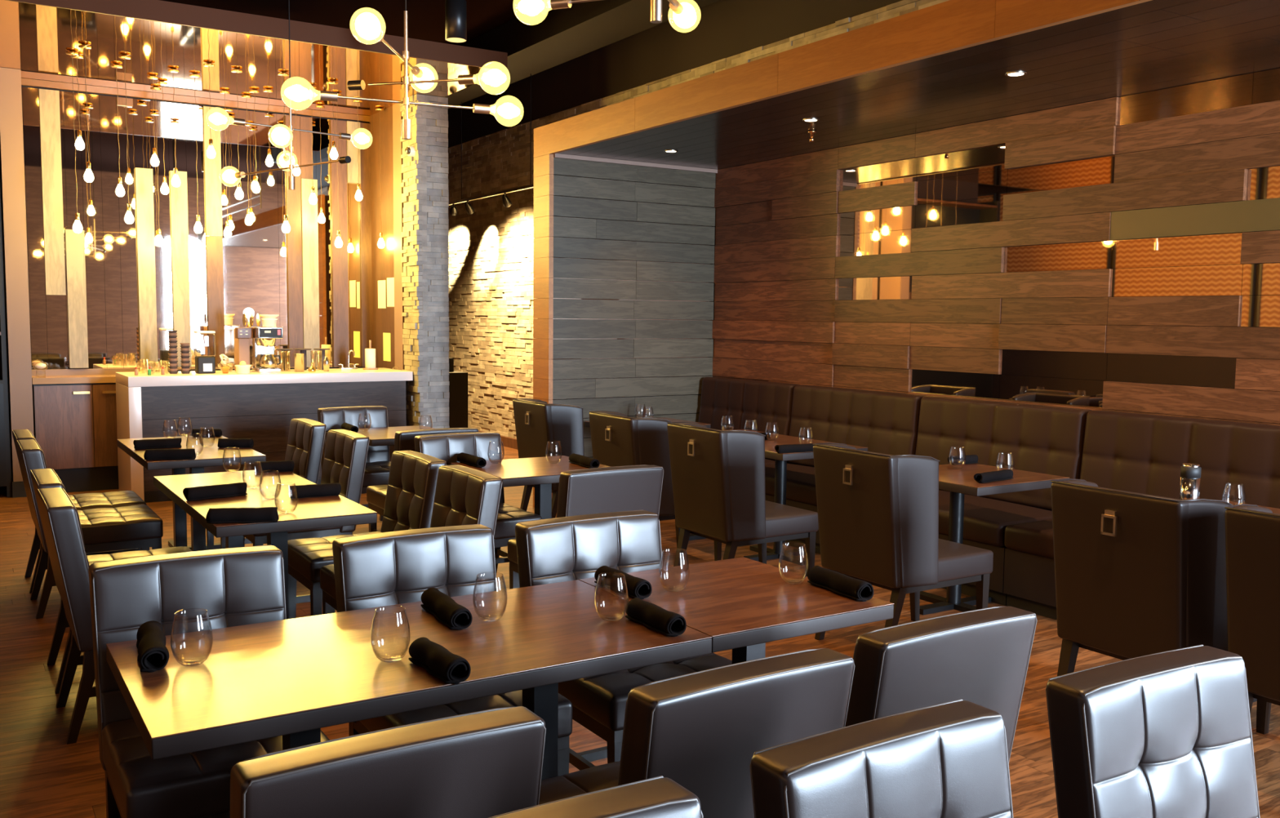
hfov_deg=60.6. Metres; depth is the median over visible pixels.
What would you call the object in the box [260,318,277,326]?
tub
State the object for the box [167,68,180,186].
pendant bulb
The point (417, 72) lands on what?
socket
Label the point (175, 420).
glass
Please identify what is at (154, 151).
socket
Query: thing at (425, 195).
stone pier
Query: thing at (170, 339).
paper cup
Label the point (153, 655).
roll
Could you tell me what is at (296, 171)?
pendant bulb
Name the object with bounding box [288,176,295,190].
socket
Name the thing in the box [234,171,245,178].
socket
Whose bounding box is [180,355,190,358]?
paper cup
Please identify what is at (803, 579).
glass
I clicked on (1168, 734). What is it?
dining chair
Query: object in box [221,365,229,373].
copper cup
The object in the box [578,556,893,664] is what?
dining table
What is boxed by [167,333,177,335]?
paper cup
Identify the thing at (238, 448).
glass
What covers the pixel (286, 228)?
pendant bulb
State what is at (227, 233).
pendant bulb
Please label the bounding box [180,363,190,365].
paper cup
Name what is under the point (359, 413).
glass
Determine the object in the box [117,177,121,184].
socket
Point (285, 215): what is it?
socket
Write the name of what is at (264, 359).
coffee brewer
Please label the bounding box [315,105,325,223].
pendant bulb
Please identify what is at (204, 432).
roll
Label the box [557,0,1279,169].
ceiling
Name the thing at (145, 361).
glass
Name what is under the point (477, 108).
socket
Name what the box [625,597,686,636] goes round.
roll
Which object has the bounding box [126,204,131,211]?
socket
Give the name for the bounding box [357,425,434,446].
dining table
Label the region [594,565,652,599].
roll
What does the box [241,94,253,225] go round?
pendant bulb
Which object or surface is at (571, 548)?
dining chair
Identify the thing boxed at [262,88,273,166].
pendant bulb
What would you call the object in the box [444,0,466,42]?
light
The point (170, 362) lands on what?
paper cup
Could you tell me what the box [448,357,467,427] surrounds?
stand
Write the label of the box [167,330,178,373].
cup stack
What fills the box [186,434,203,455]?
glass
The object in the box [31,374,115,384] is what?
countertop
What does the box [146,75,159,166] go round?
pendant bulb
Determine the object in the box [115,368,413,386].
countertop
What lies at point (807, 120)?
recessed light
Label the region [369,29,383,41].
socket
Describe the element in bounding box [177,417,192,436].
glass
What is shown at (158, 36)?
ceiling
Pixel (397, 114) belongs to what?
trim
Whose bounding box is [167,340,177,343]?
paper cup
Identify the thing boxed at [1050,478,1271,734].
wingback chair
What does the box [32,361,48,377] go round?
bowl
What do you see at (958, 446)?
glass
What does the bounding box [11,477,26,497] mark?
baseboard
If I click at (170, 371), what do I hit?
paper cup
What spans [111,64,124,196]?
pendant bulb
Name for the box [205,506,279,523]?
roll
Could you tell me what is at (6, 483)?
shelving unit
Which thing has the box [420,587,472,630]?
roll
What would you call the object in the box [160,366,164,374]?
sauce bottle
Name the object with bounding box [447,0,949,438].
stone wall
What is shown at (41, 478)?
dining chair
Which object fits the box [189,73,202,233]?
pendant bulb
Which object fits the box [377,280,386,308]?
paper sheet
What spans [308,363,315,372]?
bell
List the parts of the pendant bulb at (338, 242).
cord, bulb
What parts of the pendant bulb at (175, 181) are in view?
cord, bulb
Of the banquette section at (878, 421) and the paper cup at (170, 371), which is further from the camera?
the paper cup at (170, 371)
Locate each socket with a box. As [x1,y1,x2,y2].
[75,213,79,220]
[77,129,81,137]
[86,161,90,168]
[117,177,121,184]
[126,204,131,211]
[152,147,156,155]
[157,228,160,235]
[162,176,166,182]
[173,167,177,174]
[195,214,199,222]
[208,138,213,146]
[225,220,229,226]
[231,117,245,125]
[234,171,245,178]
[236,180,240,187]
[246,208,250,214]
[254,175,257,182]
[267,148,271,155]
[283,155,289,162]
[284,213,287,221]
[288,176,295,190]
[311,186,315,193]
[319,90,337,101]
[332,141,335,147]
[337,230,340,236]
[338,132,351,140]
[338,155,351,164]
[346,80,365,90]
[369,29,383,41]
[401,119,411,139]
[411,66,423,78]
[457,74,476,84]
[472,103,490,114]
[550,0,572,9]
[650,0,662,23]
[669,0,683,14]
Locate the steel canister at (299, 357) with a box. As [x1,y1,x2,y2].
[293,353,304,372]
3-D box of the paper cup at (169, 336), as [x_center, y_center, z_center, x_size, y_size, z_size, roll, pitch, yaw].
[-4.146,-0.639,9.722,0.086,0.024,0.085,-2,6,-32]
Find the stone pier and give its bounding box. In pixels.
[400,93,449,428]
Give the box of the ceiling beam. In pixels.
[444,0,719,108]
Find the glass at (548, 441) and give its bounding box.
[545,440,562,463]
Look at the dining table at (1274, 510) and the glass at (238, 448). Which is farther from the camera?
the glass at (238, 448)
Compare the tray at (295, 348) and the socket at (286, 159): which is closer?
the socket at (286, 159)
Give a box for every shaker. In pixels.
[323,356,329,371]
[1179,462,1201,499]
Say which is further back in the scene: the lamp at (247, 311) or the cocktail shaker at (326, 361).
the cocktail shaker at (326, 361)
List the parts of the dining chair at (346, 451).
seat frame, seat, backrest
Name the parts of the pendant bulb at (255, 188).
cord, bulb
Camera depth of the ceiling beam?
10.46 m
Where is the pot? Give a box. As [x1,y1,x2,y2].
[234,364,251,373]
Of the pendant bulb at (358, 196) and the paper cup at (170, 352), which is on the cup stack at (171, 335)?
the paper cup at (170, 352)
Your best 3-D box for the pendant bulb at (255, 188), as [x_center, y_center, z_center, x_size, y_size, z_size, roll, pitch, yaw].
[-3.583,-2.490,10.210,0.090,0.947,0.090,-2,6,-32]
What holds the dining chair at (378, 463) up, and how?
on the floor
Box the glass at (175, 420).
[162,419,177,438]
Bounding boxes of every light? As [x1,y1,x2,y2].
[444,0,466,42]
[448,73,533,215]
[663,150,677,152]
[802,118,819,122]
[1004,71,1026,76]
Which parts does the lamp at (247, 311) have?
bulb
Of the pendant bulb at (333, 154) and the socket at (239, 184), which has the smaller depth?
the socket at (239, 184)
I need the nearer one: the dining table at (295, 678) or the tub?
the dining table at (295, 678)
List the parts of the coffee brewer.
control panel, handle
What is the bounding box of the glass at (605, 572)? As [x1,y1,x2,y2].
[594,572,628,622]
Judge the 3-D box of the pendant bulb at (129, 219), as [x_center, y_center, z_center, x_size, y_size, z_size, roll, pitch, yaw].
[-4.172,-2.187,8.914,0.090,1.349,0.090,-2,6,-32]
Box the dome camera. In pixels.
[404,146,415,156]
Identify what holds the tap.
on the bar counter at (260, 406)
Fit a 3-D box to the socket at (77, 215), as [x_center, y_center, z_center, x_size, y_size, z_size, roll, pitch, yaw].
[-4.545,-1.554,8.853,0.031,0.060,0.031,-2,6,-32]
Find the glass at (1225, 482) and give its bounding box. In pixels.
[1222,482,1245,503]
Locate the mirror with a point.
(103, 295)
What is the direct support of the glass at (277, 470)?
on the dining table at (329, 511)
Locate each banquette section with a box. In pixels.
[698,377,799,464]
[764,384,926,554]
[915,395,1091,605]
[1003,410,1279,620]
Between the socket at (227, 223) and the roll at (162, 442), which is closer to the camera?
the roll at (162, 442)
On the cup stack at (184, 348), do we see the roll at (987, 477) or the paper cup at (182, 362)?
the paper cup at (182, 362)
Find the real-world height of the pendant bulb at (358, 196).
0.965 m
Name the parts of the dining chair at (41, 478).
backrest, leg, leg, seat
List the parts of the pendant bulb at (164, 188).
cord, bulb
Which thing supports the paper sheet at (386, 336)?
attached to the wall at (382, 259)
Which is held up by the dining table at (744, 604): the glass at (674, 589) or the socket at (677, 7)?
the glass at (674, 589)
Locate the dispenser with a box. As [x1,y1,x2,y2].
[193,330,215,373]
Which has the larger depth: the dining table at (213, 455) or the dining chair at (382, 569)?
the dining table at (213, 455)
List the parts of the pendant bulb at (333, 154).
cord, bulb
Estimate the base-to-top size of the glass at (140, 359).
0.120 m
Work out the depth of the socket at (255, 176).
10.23 m
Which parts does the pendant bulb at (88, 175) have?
cord, bulb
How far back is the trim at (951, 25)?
6.49 m
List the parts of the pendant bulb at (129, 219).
cord, bulb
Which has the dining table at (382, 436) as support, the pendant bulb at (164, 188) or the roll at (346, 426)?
the roll at (346, 426)
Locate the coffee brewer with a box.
[250,326,283,372]
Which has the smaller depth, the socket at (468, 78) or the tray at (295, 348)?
the socket at (468, 78)
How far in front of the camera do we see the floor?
4.68 m
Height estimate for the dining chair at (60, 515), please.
0.916 m
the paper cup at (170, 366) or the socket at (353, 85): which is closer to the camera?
the socket at (353, 85)
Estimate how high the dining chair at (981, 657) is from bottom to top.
0.916 m
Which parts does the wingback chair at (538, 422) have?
leg, ring pull, backrest, leg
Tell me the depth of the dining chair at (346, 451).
6.47 m
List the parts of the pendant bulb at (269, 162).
cord, bulb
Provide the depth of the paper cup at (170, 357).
9.71 m
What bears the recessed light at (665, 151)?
attached to the ceiling at (1153, 45)
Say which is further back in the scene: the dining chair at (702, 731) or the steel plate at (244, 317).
the steel plate at (244, 317)
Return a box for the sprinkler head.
[807,130,816,142]
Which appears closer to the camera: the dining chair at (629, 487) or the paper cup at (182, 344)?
the dining chair at (629, 487)
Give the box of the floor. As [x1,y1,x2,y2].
[0,445,1279,817]
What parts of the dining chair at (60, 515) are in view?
backrest, leg, leg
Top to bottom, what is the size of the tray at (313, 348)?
0.012 m
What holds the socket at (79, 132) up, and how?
attached to the pendant bulb at (80, 145)
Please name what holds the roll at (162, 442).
on the dining table at (213, 455)
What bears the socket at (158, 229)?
attached to the pendant bulb at (159, 242)
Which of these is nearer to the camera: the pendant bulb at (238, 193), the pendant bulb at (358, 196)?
the pendant bulb at (238, 193)
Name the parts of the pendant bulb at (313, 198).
cord, bulb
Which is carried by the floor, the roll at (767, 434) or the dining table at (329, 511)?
the dining table at (329, 511)
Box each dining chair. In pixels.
[12,429,146,593]
[16,439,163,618]
[30,468,192,693]
[37,487,96,744]
[88,544,329,817]
[206,417,326,550]
[230,706,546,817]
[243,429,369,546]
[287,450,446,618]
[317,405,391,534]
[320,464,502,614]
[332,524,572,776]
[366,427,478,532]
[413,431,542,573]
[488,775,703,817]
[507,464,663,589]
[515,510,732,770]
[538,648,854,817]
[749,698,1013,817]
[844,606,1036,763]
[1045,644,1260,817]
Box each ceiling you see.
[0,0,507,115]
[160,0,549,45]
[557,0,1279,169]
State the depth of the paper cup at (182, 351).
9.76 m
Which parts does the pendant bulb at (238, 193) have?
cord, bulb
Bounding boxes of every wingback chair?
[512,398,584,518]
[588,410,721,560]
[666,421,818,576]
[813,442,993,639]
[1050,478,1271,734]
[1224,503,1279,715]
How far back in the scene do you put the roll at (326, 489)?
5.22 m
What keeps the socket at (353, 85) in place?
attached to the chandelier at (366, 25)
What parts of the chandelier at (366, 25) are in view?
globe bulb, globe bulb, arm, rod, arm, arm, globe bulb, globe bulb, globe bulb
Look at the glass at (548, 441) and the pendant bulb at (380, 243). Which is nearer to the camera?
the glass at (548, 441)
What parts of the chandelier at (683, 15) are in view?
globe bulb, arm, arm, globe bulb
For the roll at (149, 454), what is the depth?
6.50 m
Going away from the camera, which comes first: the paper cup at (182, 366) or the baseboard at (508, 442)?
the paper cup at (182, 366)
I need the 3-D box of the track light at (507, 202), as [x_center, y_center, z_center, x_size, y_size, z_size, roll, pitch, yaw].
[-1.989,-3.236,13.230,0.147,1.729,3.700,-2,6,-32]
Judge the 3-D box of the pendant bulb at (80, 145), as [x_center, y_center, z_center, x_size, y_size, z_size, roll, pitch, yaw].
[-4.551,-2.484,8.884,0.090,0.759,0.090,-2,6,-32]
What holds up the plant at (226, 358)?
on the bar counter at (260, 406)
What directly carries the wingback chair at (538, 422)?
on the floor
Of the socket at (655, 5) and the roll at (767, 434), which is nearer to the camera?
the socket at (655, 5)
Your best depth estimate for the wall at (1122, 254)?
7.01 m
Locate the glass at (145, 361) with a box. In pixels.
[145,360,155,374]
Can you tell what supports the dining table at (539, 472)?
on the floor
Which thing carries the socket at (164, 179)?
attached to the pendant bulb at (164, 188)
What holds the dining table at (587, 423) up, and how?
on the floor
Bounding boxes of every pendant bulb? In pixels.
[66,51,82,232]
[71,54,84,150]
[78,44,93,182]
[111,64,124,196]
[118,54,133,223]
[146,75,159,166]
[150,86,164,246]
[156,80,168,194]
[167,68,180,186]
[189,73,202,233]
[203,62,215,158]
[219,90,231,237]
[231,68,243,199]
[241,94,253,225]
[248,89,260,193]
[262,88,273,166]
[278,71,290,232]
[291,99,300,175]
[306,85,317,204]
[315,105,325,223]
[327,80,337,159]
[334,93,342,247]
[352,99,362,200]
[375,107,384,248]
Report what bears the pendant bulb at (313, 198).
hanging from the ceiling at (158, 36)
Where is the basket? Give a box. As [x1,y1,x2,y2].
[259,338,275,346]
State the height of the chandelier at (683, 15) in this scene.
1.995 m
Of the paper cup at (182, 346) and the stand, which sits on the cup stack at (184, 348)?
the paper cup at (182, 346)
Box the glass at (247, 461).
[242,461,262,488]
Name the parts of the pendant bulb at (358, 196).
cord, bulb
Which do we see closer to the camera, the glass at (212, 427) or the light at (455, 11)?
the glass at (212, 427)
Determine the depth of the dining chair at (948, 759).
1.88 m
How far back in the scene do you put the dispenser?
9.83 m
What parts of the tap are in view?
plate, spout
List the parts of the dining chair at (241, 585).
leg, seat frame, backrest, seat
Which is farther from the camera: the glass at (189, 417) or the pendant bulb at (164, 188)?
the pendant bulb at (164, 188)
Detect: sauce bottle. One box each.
[134,367,137,375]
[147,366,151,375]
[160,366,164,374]
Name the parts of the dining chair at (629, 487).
seat, seat frame, leg, backrest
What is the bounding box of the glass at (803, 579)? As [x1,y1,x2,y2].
[778,542,808,584]
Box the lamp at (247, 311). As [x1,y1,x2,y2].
[243,307,254,327]
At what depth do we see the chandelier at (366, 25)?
4.33 m
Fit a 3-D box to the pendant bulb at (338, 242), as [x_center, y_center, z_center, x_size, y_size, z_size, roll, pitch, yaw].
[-2.851,-2.246,10.339,0.090,1.439,0.090,-2,6,-32]
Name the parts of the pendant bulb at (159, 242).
cord, bulb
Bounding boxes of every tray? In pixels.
[275,348,293,350]
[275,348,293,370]
[294,348,311,350]
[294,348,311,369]
[313,348,329,350]
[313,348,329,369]
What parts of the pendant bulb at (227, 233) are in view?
cord, bulb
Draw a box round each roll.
[133,437,182,449]
[136,620,168,672]
[143,448,195,459]
[182,482,247,501]
[191,428,222,436]
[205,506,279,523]
[217,438,253,448]
[254,460,294,472]
[289,483,341,497]
[341,422,358,432]
[408,636,471,684]
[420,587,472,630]
[457,452,486,467]
[568,453,599,468]
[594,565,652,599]
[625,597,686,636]
[760,431,770,439]
[774,443,813,453]
[807,565,873,601]
[947,454,977,464]
[973,469,1013,483]
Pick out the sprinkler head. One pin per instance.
(811, 139)
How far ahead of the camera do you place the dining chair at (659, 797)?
1.63 m
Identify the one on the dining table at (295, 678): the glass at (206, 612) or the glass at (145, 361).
the glass at (206, 612)
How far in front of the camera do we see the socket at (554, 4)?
3.74 m
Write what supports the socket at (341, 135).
attached to the chandelier at (280, 135)
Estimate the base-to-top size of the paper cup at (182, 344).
0.024 m
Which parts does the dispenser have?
tank, lid, label plate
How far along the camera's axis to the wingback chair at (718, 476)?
6.32 m
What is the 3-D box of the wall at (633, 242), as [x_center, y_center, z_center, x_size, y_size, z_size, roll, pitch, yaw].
[-0.031,-0.643,9.518,1.648,2.960,0.075,-2,6,-32]
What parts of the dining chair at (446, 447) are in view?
backrest, leg, seat frame, seat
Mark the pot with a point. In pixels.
(240, 369)
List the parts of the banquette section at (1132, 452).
seat, backrest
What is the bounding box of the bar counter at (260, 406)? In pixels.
[115,368,413,502]
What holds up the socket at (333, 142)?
attached to the pendant bulb at (333, 154)
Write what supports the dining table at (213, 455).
on the floor
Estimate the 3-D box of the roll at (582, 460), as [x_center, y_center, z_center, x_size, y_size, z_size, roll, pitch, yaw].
[-0.330,0.305,6.447,0.067,0.057,0.312,-2,5,-28]
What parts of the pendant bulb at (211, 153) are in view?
cord, bulb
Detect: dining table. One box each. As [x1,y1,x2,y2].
[106,579,711,780]
[116,435,266,551]
[153,470,377,619]
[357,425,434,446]
[450,455,610,519]
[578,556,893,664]
[585,417,711,428]
[688,429,867,565]
[919,463,1069,614]
[1225,500,1279,702]
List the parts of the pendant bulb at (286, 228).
cord, bulb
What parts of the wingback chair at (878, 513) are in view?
leg, ring pull, backrest, leg, seat frame, leg, seat, leg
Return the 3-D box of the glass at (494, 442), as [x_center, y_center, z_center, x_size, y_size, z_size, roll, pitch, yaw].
[-0.853,0.256,6.491,0.098,0.130,0.098,5,6,40]
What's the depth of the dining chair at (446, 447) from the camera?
6.57 m
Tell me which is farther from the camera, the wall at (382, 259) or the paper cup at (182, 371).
the wall at (382, 259)
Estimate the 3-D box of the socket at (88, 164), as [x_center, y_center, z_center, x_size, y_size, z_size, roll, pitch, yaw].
[-4.328,-1.913,8.602,0.031,0.060,0.031,-2,6,-32]
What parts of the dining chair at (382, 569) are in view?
leg, backrest, seat frame, seat, leg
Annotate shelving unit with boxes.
[0,177,12,497]
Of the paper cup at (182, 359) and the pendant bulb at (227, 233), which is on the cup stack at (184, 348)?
the paper cup at (182, 359)
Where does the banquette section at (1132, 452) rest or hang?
on the floor
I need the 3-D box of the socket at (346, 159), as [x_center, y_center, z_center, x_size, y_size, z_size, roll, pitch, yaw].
[-1.613,-1.362,5.993,0.060,0.039,0.038,5,6,40]
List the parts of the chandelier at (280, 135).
globe bulb, globe bulb, globe bulb, arm, globe bulb, cord, arm, rod, arm, globe bulb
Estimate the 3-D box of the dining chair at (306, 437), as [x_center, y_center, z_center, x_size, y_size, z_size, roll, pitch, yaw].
[-2.483,0.545,7.261,0.676,0.916,0.530,-2,6,-32]
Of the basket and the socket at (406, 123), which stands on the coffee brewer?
the basket
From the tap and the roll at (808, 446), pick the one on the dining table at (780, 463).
the roll at (808, 446)
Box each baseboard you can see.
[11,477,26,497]
[478,430,517,449]
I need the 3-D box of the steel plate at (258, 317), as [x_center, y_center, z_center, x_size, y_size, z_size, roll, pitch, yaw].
[-3.533,-0.825,10.153,0.014,0.124,0.124,-2,6,-32]
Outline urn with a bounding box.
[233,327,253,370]
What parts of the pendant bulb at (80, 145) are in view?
cord, bulb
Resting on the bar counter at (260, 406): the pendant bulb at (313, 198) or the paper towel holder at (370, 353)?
the paper towel holder at (370, 353)
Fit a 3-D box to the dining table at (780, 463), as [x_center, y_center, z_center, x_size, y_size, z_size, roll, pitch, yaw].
[0.850,0.604,7.906,0.805,0.760,1.380,-2,6,-32]
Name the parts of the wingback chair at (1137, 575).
leg, seat frame, ring pull, backrest, leg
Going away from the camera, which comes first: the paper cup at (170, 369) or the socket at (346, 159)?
the socket at (346, 159)
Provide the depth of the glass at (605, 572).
3.14 m
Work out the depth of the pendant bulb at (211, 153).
9.14 m
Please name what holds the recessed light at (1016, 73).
attached to the ceiling at (1153, 45)
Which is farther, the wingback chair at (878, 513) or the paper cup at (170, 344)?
the paper cup at (170, 344)
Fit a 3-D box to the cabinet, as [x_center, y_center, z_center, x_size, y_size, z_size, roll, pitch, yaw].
[-5.057,0.190,10.094,0.935,1.100,0.423,-2,6,-32]
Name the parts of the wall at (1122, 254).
mirror panel, mirror panel, mirror panel, mirror panel, mirror panel, mirror panel, mirror panel, mirror panel, mirror panel, mirror panel, mirror panel, mirror panel, mirror panel, mirror panel, mirror panel, mirror panel, mirror panel, mirror panel, mirror panel, mirror panel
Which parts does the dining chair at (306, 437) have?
leg, leg, backrest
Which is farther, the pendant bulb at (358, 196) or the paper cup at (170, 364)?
the pendant bulb at (358, 196)
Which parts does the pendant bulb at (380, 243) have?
cord, bulb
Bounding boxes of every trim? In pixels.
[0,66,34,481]
[392,102,403,369]
[533,0,1151,507]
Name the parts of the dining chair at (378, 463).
backrest, seat frame, seat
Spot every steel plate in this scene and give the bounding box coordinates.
[242,313,246,326]
[249,313,253,326]
[256,313,260,326]
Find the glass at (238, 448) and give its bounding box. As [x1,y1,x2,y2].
[222,448,241,471]
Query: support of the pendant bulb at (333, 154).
hanging from the ceiling at (158, 36)
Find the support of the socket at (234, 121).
attached to the chandelier at (280, 135)
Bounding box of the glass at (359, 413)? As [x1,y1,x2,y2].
[357,413,371,431]
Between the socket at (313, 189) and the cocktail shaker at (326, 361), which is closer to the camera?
the socket at (313, 189)
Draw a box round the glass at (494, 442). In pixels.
[487,441,504,463]
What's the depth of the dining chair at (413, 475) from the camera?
5.47 m
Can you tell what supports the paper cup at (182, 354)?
on the cup stack at (184, 348)
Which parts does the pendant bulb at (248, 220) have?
cord, bulb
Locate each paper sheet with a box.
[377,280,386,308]
[382,333,391,361]
[386,277,394,306]
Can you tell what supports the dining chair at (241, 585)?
on the floor
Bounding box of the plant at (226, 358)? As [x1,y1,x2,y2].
[216,354,235,371]
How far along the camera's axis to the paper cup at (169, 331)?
9.69 m
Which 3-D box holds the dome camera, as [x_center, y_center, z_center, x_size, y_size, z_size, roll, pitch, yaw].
[-2.185,-2.445,10.387,0.096,0.096,0.096,-2,6,-32]
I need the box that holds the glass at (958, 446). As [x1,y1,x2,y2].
[948,445,965,469]
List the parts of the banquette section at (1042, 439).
seat, backrest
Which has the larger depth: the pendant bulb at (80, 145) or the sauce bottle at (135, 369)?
the sauce bottle at (135, 369)
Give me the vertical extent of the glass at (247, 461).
0.130 m
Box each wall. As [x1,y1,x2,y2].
[368,105,407,369]
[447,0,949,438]
[448,0,902,312]
[551,153,717,457]
[712,67,1279,511]
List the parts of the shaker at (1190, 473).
lid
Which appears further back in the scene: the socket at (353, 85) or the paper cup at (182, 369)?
the paper cup at (182, 369)
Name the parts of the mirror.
cornice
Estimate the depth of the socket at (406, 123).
4.35 m
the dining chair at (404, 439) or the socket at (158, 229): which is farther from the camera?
the socket at (158, 229)
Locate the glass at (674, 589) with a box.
[658,547,689,591]
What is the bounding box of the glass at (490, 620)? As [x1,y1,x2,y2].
[472,573,507,622]
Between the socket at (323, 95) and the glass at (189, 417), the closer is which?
the socket at (323, 95)
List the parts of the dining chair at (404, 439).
leg, seat frame, seat, backrest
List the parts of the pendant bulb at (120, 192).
cord, bulb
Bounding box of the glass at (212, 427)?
[199,426,215,447]
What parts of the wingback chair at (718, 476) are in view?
leg, ring pull, backrest, leg, seat frame, leg, seat, leg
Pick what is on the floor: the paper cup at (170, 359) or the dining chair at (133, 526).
the dining chair at (133, 526)
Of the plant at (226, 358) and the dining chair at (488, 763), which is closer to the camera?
the dining chair at (488, 763)
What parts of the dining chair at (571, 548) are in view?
backrest, seat frame, leg, seat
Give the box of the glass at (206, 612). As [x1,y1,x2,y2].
[170,608,213,666]
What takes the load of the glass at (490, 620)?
on the dining table at (295, 678)
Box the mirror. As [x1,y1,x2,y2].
[21,77,372,371]
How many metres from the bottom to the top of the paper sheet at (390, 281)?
0.292 m
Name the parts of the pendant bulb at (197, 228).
cord, bulb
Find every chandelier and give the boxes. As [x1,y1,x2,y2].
[205,0,372,190]
[280,0,524,139]
[512,0,701,32]
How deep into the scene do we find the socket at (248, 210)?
10.50 m
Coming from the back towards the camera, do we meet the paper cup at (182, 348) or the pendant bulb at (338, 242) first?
the pendant bulb at (338, 242)
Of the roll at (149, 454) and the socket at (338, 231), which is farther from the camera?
the socket at (338, 231)
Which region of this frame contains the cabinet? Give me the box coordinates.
[31,368,140,492]
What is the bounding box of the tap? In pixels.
[338,349,359,369]
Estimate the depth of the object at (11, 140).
9.50 m
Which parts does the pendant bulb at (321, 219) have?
cord, bulb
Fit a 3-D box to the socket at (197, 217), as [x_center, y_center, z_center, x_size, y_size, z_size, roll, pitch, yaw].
[-3.879,-1.674,9.620,0.031,0.060,0.031,-2,6,-32]
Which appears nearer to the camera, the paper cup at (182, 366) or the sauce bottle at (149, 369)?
the sauce bottle at (149, 369)
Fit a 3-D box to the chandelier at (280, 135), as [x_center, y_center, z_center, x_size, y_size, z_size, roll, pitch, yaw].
[-2.067,-2.390,6.235,0.958,2.255,1.096,0,5,-4]
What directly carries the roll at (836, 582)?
on the dining table at (744, 604)
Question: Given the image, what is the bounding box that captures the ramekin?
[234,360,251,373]
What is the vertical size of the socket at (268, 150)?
0.060 m
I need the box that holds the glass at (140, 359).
[139,359,149,373]
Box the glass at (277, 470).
[259,470,281,499]
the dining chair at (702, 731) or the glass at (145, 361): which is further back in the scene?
the glass at (145, 361)
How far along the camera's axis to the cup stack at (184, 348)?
9.77 m
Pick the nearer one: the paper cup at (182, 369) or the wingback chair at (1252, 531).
the wingback chair at (1252, 531)
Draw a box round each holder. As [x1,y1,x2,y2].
[259,314,278,326]
[362,340,377,369]
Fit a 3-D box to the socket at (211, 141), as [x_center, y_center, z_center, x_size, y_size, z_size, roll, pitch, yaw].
[-3.587,-2.229,9.162,0.031,0.060,0.031,-2,6,-32]
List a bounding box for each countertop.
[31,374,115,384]
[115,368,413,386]
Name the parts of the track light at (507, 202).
rail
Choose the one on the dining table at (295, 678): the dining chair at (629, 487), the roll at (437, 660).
the roll at (437, 660)
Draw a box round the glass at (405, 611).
[370,605,410,662]
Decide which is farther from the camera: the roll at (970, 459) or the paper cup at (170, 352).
the paper cup at (170, 352)
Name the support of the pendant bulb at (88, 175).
hanging from the ceiling at (158, 36)
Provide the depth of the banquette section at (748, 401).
9.29 m
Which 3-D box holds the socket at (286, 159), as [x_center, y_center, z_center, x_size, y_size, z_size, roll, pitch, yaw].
[-2.154,-1.526,6.676,0.036,0.037,0.065,-1,5,-16]
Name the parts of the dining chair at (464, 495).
seat, leg, seat frame, backrest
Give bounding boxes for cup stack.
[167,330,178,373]
[179,342,190,373]
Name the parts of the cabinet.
door, handle, door, handle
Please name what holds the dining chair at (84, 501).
on the floor
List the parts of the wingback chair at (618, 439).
ring pull, backrest, seat frame, leg, leg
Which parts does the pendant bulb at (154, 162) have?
cord, bulb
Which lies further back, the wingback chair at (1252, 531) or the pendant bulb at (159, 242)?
the pendant bulb at (159, 242)
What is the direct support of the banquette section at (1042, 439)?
on the floor
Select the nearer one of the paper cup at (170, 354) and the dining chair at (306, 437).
the dining chair at (306, 437)
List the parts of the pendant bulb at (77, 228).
cord, bulb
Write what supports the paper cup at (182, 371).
on the cup stack at (184, 348)
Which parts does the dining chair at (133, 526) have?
backrest, leg, leg, seat, seat frame, leg, leg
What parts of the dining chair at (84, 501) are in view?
backrest, leg, leg, seat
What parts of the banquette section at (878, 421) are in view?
seat, backrest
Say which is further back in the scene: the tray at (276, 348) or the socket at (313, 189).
the tray at (276, 348)
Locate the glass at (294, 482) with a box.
[274,482,297,514]
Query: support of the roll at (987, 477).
on the dining table at (961, 482)
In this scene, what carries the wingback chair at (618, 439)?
on the floor
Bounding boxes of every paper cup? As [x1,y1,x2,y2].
[167,330,177,333]
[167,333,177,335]
[167,335,177,337]
[167,337,177,340]
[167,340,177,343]
[167,342,177,346]
[167,345,177,348]
[168,347,177,351]
[168,351,177,353]
[168,353,177,355]
[168,355,177,358]
[168,358,177,360]
[168,360,177,363]
[168,363,177,366]
[168,365,177,368]
[168,368,178,371]
[168,370,178,373]
[179,342,190,346]
[179,345,190,348]
[180,347,190,351]
[180,350,189,353]
[180,353,190,355]
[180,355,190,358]
[180,358,190,360]
[180,360,190,363]
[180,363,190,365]
[180,365,190,368]
[180,368,190,371]
[180,370,190,373]
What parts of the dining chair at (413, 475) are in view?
leg, seat frame, leg, seat, backrest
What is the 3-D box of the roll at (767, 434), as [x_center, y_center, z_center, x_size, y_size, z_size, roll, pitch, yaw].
[0.849,0.197,7.909,0.198,0.054,0.064,-2,5,-27]

